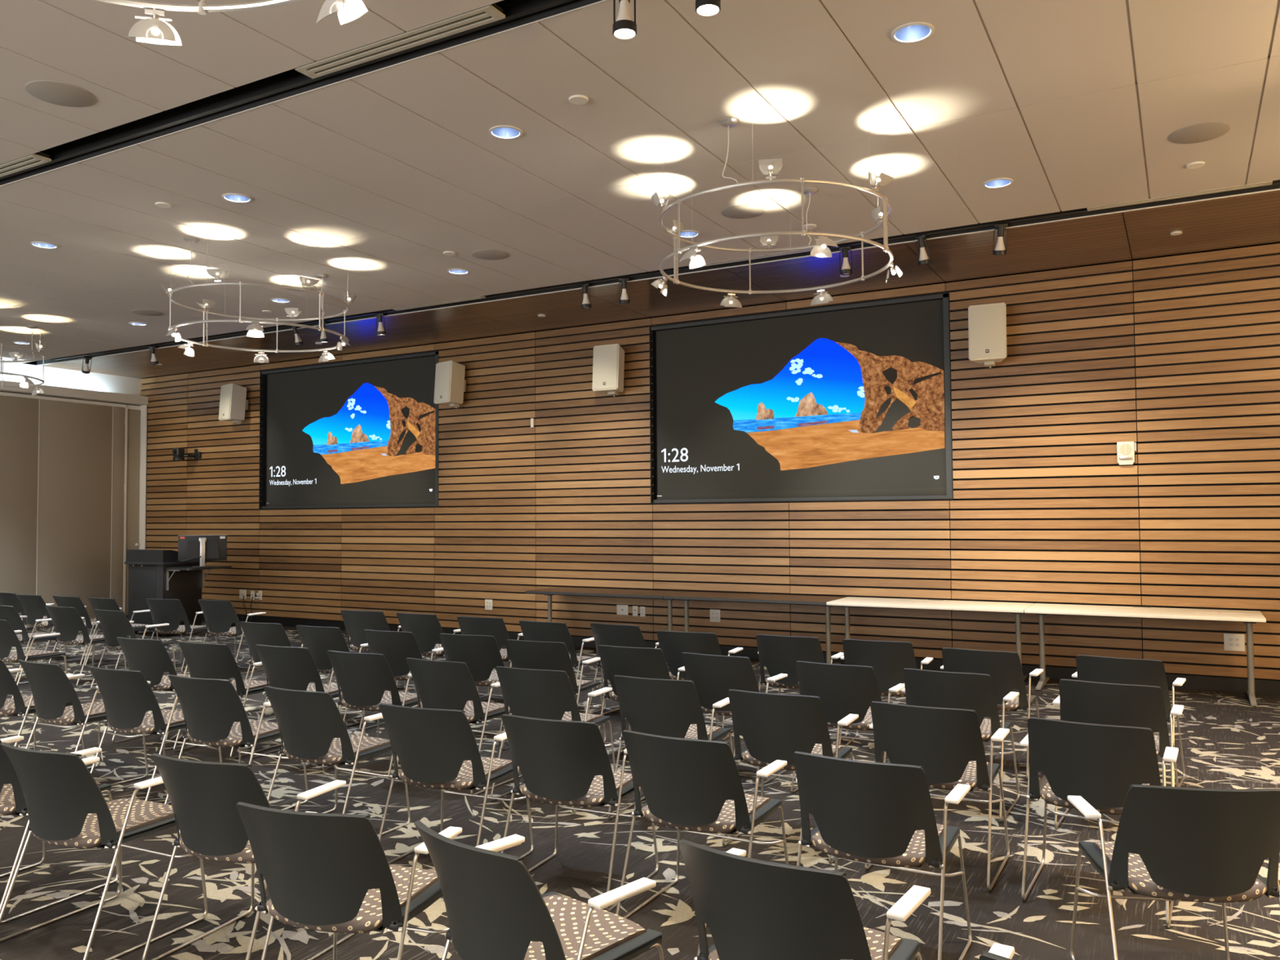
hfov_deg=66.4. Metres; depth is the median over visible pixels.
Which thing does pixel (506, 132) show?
recessed light
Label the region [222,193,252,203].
recessed light
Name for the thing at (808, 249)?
ceiling vent
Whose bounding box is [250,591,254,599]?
wall outlet
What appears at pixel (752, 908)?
chair
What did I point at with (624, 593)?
table
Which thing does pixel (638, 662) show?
chair
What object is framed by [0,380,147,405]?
trim
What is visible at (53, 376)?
wall
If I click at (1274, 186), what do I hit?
trim
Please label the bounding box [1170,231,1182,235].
sprinkler cover
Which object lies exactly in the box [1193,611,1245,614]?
paper sign
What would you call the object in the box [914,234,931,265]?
track spotlight
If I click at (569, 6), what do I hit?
trim
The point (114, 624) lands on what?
chair
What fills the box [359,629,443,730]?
chair
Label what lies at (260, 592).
wall outlet
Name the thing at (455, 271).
recessed light
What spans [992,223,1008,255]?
track spotlight
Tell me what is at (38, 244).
recessed light
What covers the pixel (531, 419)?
wall switch
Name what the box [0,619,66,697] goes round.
chair
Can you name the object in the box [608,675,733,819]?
chair
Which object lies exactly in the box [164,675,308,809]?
chair
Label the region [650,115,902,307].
ring chandelier
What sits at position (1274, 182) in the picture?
track
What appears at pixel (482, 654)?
chair
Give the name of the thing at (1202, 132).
ceiling speaker
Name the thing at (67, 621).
chair
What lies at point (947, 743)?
chair
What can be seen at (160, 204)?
sprinkler cover
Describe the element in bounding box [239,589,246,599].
wall outlet
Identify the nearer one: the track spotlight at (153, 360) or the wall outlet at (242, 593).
the track spotlight at (153, 360)
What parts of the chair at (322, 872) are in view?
backrest, seat, armrest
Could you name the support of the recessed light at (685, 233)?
in the ceiling at (379, 175)
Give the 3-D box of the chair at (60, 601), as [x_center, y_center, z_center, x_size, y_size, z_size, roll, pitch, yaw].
[-6.486,1.736,11.442,0.617,0.798,0.609,-1,-2,26]
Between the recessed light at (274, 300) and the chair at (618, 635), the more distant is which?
the recessed light at (274, 300)
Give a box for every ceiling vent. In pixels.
[0,151,51,177]
[294,3,505,78]
[392,295,485,311]
[702,248,812,266]
[1086,180,1272,211]
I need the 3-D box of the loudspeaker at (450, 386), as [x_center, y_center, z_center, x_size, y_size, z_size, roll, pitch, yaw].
[-2.576,-1.299,13.445,0.363,0.625,0.389,-2,-3,43]
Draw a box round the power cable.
[231,595,247,626]
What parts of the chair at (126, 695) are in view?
backrest, seat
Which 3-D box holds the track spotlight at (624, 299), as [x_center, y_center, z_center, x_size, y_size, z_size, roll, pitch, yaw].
[-0.164,-1.981,10.282,0.118,0.268,0.144,-1,-2,4]
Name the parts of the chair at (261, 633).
backrest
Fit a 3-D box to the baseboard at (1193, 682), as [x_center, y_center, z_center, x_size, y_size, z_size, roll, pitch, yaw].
[0.341,2.043,11.940,20.320,0.126,0.026,-2,-2,29]
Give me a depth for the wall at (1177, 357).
10.63 m
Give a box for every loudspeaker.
[218,383,248,424]
[433,360,466,408]
[591,343,624,396]
[968,302,1006,368]
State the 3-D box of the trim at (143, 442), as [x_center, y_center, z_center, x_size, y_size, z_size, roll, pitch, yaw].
[-8.646,0.527,16.982,0.190,3.660,0.018,-2,-2,29]
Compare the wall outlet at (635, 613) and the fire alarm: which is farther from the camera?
the wall outlet at (635, 613)
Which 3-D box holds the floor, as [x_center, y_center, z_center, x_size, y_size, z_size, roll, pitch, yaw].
[-3.920,1.900,5.612,21.600,0.003,15.289,-2,-2,29]
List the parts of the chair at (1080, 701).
armrest, backrest, seat, armrest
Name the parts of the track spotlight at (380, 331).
bulb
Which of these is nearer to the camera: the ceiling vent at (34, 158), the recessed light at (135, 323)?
the ceiling vent at (34, 158)
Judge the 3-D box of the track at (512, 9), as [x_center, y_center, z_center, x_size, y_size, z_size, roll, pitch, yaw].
[-3.410,-2.288,6.429,18.500,0.110,0.036,-2,-2,29]
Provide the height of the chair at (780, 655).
0.798 m
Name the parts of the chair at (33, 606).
backrest, seat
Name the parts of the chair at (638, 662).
seat, backrest, armrest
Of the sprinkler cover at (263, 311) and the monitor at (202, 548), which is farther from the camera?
the monitor at (202, 548)
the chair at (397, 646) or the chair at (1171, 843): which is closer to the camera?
the chair at (1171, 843)
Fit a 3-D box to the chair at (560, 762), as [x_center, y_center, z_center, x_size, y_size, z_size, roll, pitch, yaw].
[-0.292,1.432,4.440,0.617,0.798,0.609,-1,-2,24]
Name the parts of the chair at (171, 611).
backrest, seat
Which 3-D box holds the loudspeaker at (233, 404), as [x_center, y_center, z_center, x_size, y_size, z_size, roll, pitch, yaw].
[-6.458,-1.201,15.609,0.363,0.625,0.389,-2,-3,41]
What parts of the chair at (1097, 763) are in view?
armrest, backrest, seat, armrest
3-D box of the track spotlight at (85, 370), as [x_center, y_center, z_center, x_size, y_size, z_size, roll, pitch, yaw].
[-8.404,-1.743,14.850,0.118,0.255,0.196,1,-3,-41]
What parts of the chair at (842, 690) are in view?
backrest, seat, armrest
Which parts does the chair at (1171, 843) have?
armrest, seat, backrest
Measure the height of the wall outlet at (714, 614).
0.150 m
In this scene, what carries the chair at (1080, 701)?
on the floor
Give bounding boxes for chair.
[0,592,61,653]
[0,605,67,684]
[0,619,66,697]
[0,657,85,758]
[0,735,119,924]
[0,742,208,959]
[16,594,87,662]
[17,659,148,785]
[45,605,126,687]
[49,595,124,666]
[84,597,158,669]
[88,666,222,804]
[90,608,176,689]
[111,636,194,750]
[142,753,355,959]
[145,598,217,672]
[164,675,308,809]
[173,641,281,759]
[198,599,266,674]
[235,801,462,959]
[240,621,329,712]
[250,644,365,765]
[263,685,410,836]
[295,625,387,727]
[322,650,421,778]
[340,609,415,692]
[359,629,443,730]
[378,702,533,864]
[395,612,478,693]
[400,657,522,794]
[413,820,663,959]
[439,633,511,744]
[457,616,523,697]
[490,666,615,813]
[500,714,658,911]
[502,639,605,750]
[519,620,605,714]
[587,622,667,715]
[597,644,684,755]
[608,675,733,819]
[615,729,788,918]
[657,630,742,740]
[679,839,930,959]
[681,652,787,786]
[722,688,858,863]
[755,634,847,745]
[791,661,904,792]
[793,751,971,959]
[839,639,933,746]
[864,701,1009,891]
[902,668,1019,822]
[940,647,1043,779]
[978,942,1014,959]
[1020,716,1178,928]
[1053,679,1183,829]
[1067,784,1279,959]
[1071,654,1186,786]
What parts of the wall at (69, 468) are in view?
partition panel, head rail, partition panel, partition panel, partition panel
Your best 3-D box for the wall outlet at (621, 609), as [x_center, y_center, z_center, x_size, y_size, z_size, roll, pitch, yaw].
[-0.219,1.627,12.251,0.165,0.125,0.010,-2,-2,29]
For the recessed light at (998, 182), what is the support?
in the ceiling at (379, 175)
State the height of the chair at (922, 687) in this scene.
0.798 m
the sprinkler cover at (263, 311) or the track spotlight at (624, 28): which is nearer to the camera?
the track spotlight at (624, 28)
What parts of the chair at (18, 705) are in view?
backrest, armrest, seat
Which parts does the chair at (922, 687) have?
backrest, seat, armrest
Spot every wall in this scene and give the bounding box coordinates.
[0,362,142,395]
[0,391,141,627]
[140,243,1279,680]
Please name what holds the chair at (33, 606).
on the floor
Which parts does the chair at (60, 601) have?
backrest, seat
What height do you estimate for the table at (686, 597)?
0.761 m
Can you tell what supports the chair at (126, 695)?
on the floor
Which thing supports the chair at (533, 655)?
on the floor
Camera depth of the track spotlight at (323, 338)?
12.36 m
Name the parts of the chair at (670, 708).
backrest, seat, armrest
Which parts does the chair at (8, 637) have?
backrest, seat, armrest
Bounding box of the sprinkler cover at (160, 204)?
[155,201,171,208]
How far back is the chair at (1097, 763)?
4.07 m
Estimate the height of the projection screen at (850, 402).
2.216 m
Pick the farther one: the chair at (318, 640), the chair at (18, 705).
the chair at (318, 640)
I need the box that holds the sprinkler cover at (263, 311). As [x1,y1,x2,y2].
[262,310,272,313]
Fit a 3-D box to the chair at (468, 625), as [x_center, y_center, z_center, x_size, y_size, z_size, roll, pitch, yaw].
[-1.294,1.599,8.752,0.617,0.798,0.609,-1,-2,25]
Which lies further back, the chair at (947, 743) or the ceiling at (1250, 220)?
the ceiling at (1250, 220)
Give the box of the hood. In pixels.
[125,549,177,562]
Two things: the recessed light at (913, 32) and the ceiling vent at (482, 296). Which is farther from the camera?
the ceiling vent at (482, 296)
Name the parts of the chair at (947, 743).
backrest, seat, armrest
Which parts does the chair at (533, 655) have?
backrest, seat, armrest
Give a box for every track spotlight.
[81,355,92,373]
[148,346,159,364]
[292,325,303,346]
[318,320,328,342]
[375,312,386,335]
[580,283,591,308]
[612,0,636,39]
[618,277,630,303]
[695,0,720,16]
[839,244,852,275]
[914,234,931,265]
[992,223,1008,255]
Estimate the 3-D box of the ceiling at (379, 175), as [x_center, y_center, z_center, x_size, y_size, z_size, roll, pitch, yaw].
[-3.985,-2.295,4.605,20.530,0.037,13.225,-2,-2,29]
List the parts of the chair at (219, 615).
backrest, seat, armrest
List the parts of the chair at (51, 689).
backrest, seat, armrest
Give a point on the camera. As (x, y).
(178, 453)
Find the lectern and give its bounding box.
[124,549,231,636]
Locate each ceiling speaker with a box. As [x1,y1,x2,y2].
[24,80,95,106]
[130,309,164,315]
[281,282,316,290]
[471,249,509,260]
[721,204,764,218]
[1168,122,1230,143]
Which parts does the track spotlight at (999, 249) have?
bulb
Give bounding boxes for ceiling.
[0,0,1279,363]
[41,190,1279,378]
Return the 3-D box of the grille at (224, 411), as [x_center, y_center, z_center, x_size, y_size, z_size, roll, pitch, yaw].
[-6.571,-1.235,15.482,0.334,0.526,0.010,-2,-7,41]
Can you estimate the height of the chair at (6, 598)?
0.798 m
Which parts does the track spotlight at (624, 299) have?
bulb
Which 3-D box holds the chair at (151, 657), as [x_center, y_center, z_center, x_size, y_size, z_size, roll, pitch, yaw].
[-3.571,1.565,7.385,0.617,0.798,0.609,-1,-2,26]
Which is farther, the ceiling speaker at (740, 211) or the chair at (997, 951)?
the ceiling speaker at (740, 211)
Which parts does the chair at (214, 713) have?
backrest, seat, armrest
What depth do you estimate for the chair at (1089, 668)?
5.85 m
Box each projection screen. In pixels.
[258,350,440,509]
[648,291,954,503]
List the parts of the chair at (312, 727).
backrest, seat, armrest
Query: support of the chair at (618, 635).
on the floor
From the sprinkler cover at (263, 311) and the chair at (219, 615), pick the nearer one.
the chair at (219, 615)
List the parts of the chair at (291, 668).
backrest, seat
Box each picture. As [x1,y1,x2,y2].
[302,382,435,484]
[714,337,944,470]
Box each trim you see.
[0,0,602,185]
[0,0,607,186]
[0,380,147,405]
[36,183,1279,364]
[138,404,146,549]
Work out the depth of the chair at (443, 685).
5.96 m
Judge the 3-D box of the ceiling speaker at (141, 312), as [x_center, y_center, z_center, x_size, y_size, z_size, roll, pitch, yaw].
[-5.879,-1.997,11.676,0.352,0.006,0.352,-2,-2,29]
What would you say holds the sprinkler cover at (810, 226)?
attached to the ceiling at (379, 175)
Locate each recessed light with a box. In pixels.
[12,341,31,344]
[30,241,58,248]
[128,321,147,325]
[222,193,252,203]
[270,297,290,302]
[447,268,469,274]
[488,124,522,139]
[677,230,699,237]
[890,22,934,43]
[982,177,1013,188]
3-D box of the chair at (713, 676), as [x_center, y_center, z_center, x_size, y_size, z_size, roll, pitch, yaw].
[0.599,1.495,6.322,0.617,0.798,0.609,-2,-2,31]
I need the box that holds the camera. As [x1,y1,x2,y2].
[172,447,201,461]
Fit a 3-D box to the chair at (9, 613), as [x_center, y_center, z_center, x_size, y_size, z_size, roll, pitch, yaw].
[-6.476,1.693,10.280,0.617,0.798,0.609,-2,-2,28]
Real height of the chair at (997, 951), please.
0.798 m
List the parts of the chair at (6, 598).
backrest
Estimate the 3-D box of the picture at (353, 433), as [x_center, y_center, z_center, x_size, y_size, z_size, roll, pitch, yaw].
[-4.076,-0.699,14.552,2.700,1.498,0.003,-2,-2,29]
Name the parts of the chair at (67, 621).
backrest, seat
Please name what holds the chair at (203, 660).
on the floor
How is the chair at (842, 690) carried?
on the floor
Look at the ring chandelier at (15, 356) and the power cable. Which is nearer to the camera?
the ring chandelier at (15, 356)
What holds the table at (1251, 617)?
on the floor
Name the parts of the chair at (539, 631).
backrest, seat, armrest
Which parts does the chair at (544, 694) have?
backrest, seat, armrest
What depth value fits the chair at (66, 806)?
3.74 m
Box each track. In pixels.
[0,0,573,179]
[53,179,1279,359]
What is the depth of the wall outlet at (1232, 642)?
9.06 m
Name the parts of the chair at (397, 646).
backrest, seat, armrest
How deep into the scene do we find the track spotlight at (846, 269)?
9.06 m
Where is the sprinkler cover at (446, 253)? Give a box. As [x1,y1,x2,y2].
[443,251,455,255]
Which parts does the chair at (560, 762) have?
backrest, seat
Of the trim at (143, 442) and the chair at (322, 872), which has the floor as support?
the chair at (322, 872)
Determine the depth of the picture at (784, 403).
11.08 m
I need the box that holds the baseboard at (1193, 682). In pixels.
[201,613,1279,695]
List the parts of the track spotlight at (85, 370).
bulb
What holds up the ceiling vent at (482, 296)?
in the ceiling at (379, 175)
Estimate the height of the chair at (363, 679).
0.798 m
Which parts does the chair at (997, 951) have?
backrest, armrest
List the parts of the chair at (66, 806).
backrest, armrest, seat, armrest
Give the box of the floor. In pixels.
[0,616,1279,959]
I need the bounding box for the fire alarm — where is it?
[1116,441,1136,465]
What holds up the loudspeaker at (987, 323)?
attached to the wall at (1177, 357)
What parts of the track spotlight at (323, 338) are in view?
bulb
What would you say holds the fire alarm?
attached to the wall at (1177, 357)
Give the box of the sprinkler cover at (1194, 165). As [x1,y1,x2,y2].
[1186,161,1204,168]
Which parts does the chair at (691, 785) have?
backrest, seat, armrest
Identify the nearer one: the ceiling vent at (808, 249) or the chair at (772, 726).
the chair at (772, 726)
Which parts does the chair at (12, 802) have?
armrest, backrest, seat, armrest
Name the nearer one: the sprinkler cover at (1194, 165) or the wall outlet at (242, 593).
the sprinkler cover at (1194, 165)
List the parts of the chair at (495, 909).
backrest, armrest, seat, armrest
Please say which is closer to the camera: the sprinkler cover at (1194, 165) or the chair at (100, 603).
the sprinkler cover at (1194, 165)
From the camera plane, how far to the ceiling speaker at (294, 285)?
10.38 m
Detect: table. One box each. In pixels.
[525,586,692,631]
[663,591,846,664]
[826,596,1034,679]
[1024,603,1266,706]
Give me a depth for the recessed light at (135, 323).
12.38 m
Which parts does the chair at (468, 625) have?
backrest, seat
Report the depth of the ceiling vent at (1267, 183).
7.64 m
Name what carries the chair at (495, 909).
on the floor
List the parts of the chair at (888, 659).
backrest, seat, armrest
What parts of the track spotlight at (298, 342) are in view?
bulb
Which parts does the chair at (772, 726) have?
backrest, seat, armrest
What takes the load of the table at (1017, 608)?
on the floor
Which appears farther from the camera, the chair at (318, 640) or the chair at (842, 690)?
the chair at (318, 640)
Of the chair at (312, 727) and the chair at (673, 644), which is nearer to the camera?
the chair at (312, 727)
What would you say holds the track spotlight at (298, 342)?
hanging from the track at (1274, 182)
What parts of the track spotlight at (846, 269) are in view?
bulb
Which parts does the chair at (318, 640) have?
backrest, seat, armrest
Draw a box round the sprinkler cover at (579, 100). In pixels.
[568,94,588,105]
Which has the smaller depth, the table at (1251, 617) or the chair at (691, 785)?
the chair at (691, 785)
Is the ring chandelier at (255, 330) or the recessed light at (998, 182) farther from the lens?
the ring chandelier at (255, 330)
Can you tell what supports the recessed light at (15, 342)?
in the ceiling at (379, 175)
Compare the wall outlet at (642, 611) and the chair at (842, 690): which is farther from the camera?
the wall outlet at (642, 611)
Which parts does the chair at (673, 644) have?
seat, backrest, armrest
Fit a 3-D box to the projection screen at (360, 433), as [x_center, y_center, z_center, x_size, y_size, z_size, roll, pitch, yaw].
[-4.420,-0.682,14.757,3.695,2.216,0.139,-2,-2,29]
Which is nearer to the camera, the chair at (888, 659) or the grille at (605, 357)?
the chair at (888, 659)
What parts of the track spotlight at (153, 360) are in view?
bulb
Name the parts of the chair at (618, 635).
backrest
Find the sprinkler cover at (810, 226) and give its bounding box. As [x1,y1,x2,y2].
[804,223,816,229]
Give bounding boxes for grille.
[218,384,231,418]
[433,361,450,402]
[592,345,617,389]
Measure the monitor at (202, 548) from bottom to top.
0.455 m
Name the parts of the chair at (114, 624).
backrest, seat, armrest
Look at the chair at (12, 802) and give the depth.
4.16 m
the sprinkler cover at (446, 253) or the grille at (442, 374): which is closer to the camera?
the sprinkler cover at (446, 253)
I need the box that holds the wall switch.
[530,417,533,427]
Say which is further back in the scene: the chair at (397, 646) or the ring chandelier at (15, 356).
the ring chandelier at (15, 356)
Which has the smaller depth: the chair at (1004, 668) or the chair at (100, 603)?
the chair at (1004, 668)
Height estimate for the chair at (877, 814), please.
0.798 m
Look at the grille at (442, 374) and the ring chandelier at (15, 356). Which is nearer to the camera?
the ring chandelier at (15, 356)
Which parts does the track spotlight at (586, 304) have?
bulb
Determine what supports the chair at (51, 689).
on the floor
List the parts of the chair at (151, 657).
backrest, seat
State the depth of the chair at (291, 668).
6.67 m
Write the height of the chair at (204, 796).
0.798 m
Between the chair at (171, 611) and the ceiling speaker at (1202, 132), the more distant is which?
the chair at (171, 611)
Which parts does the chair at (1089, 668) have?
armrest, backrest, armrest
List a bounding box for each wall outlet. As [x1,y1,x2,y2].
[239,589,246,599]
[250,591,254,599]
[257,591,262,599]
[484,599,492,609]
[617,604,628,615]
[632,605,638,616]
[640,606,645,617]
[710,608,720,622]
[1223,633,1244,651]
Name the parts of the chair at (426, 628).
backrest, seat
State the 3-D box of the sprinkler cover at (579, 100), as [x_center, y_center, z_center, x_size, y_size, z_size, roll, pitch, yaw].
[-0.364,-2.252,5.795,0.116,0.012,0.116,-2,-2,29]
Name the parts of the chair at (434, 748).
backrest, seat, armrest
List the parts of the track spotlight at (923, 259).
bulb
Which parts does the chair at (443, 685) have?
backrest, seat, armrest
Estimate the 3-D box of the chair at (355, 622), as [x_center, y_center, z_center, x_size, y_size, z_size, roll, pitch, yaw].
[-2.535,1.633,9.436,0.617,0.798,0.609,-1,-2,20]
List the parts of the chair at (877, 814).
backrest, seat, armrest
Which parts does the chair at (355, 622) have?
seat, backrest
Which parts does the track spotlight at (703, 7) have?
bulb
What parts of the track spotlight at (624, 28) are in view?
bulb, bulb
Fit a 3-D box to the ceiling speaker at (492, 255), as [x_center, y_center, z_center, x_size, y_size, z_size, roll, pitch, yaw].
[-1.408,-2.120,9.214,0.352,0.006,0.352,-2,-2,29]
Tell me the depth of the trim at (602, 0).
5.56 m
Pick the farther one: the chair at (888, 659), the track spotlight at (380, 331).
the track spotlight at (380, 331)
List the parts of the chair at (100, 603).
backrest, seat, armrest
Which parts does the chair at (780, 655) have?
seat, backrest, armrest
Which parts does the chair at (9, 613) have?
backrest, seat, armrest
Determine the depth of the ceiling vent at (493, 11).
5.07 m
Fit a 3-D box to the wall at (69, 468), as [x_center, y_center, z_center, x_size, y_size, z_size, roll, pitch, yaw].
[-12.431,0.309,10.401,0.152,3.660,15.269,-2,-2,29]
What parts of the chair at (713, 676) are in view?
seat, backrest, armrest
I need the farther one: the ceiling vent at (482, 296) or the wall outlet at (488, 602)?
the wall outlet at (488, 602)
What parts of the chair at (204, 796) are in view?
backrest, seat, armrest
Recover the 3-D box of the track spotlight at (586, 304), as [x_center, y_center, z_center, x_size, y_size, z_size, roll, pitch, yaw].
[-0.575,-1.969,10.484,0.114,0.266,0.120,2,-3,-43]
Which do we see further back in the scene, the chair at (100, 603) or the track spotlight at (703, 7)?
the chair at (100, 603)
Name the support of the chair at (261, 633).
on the floor
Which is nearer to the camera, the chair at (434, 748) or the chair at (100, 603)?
the chair at (434, 748)
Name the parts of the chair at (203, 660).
backrest, seat, armrest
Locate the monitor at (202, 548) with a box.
[177,534,226,567]
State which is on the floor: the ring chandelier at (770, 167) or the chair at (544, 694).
the chair at (544, 694)
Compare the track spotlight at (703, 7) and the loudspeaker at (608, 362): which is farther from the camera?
the loudspeaker at (608, 362)
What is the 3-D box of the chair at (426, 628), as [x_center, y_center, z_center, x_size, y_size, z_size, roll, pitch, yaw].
[-1.913,1.616,9.094,0.617,0.798,0.609,-2,-2,29]
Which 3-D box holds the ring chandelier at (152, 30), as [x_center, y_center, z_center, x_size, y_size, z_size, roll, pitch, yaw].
[-1.463,-1.925,2.531,1.743,0.892,1.698,-2,-2,29]
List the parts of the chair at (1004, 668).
backrest, seat, armrest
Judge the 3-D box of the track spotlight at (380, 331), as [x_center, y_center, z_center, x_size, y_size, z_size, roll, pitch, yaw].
[-3.157,-1.897,11.932,0.118,0.267,0.116,-1,-2,19]
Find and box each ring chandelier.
[0,318,48,395]
[94,0,368,45]
[161,237,356,363]
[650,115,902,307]
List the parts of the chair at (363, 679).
backrest, seat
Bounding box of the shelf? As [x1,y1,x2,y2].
[164,565,231,570]
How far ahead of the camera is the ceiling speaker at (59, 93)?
5.66 m
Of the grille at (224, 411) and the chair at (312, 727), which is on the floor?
the chair at (312, 727)
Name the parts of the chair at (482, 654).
backrest, seat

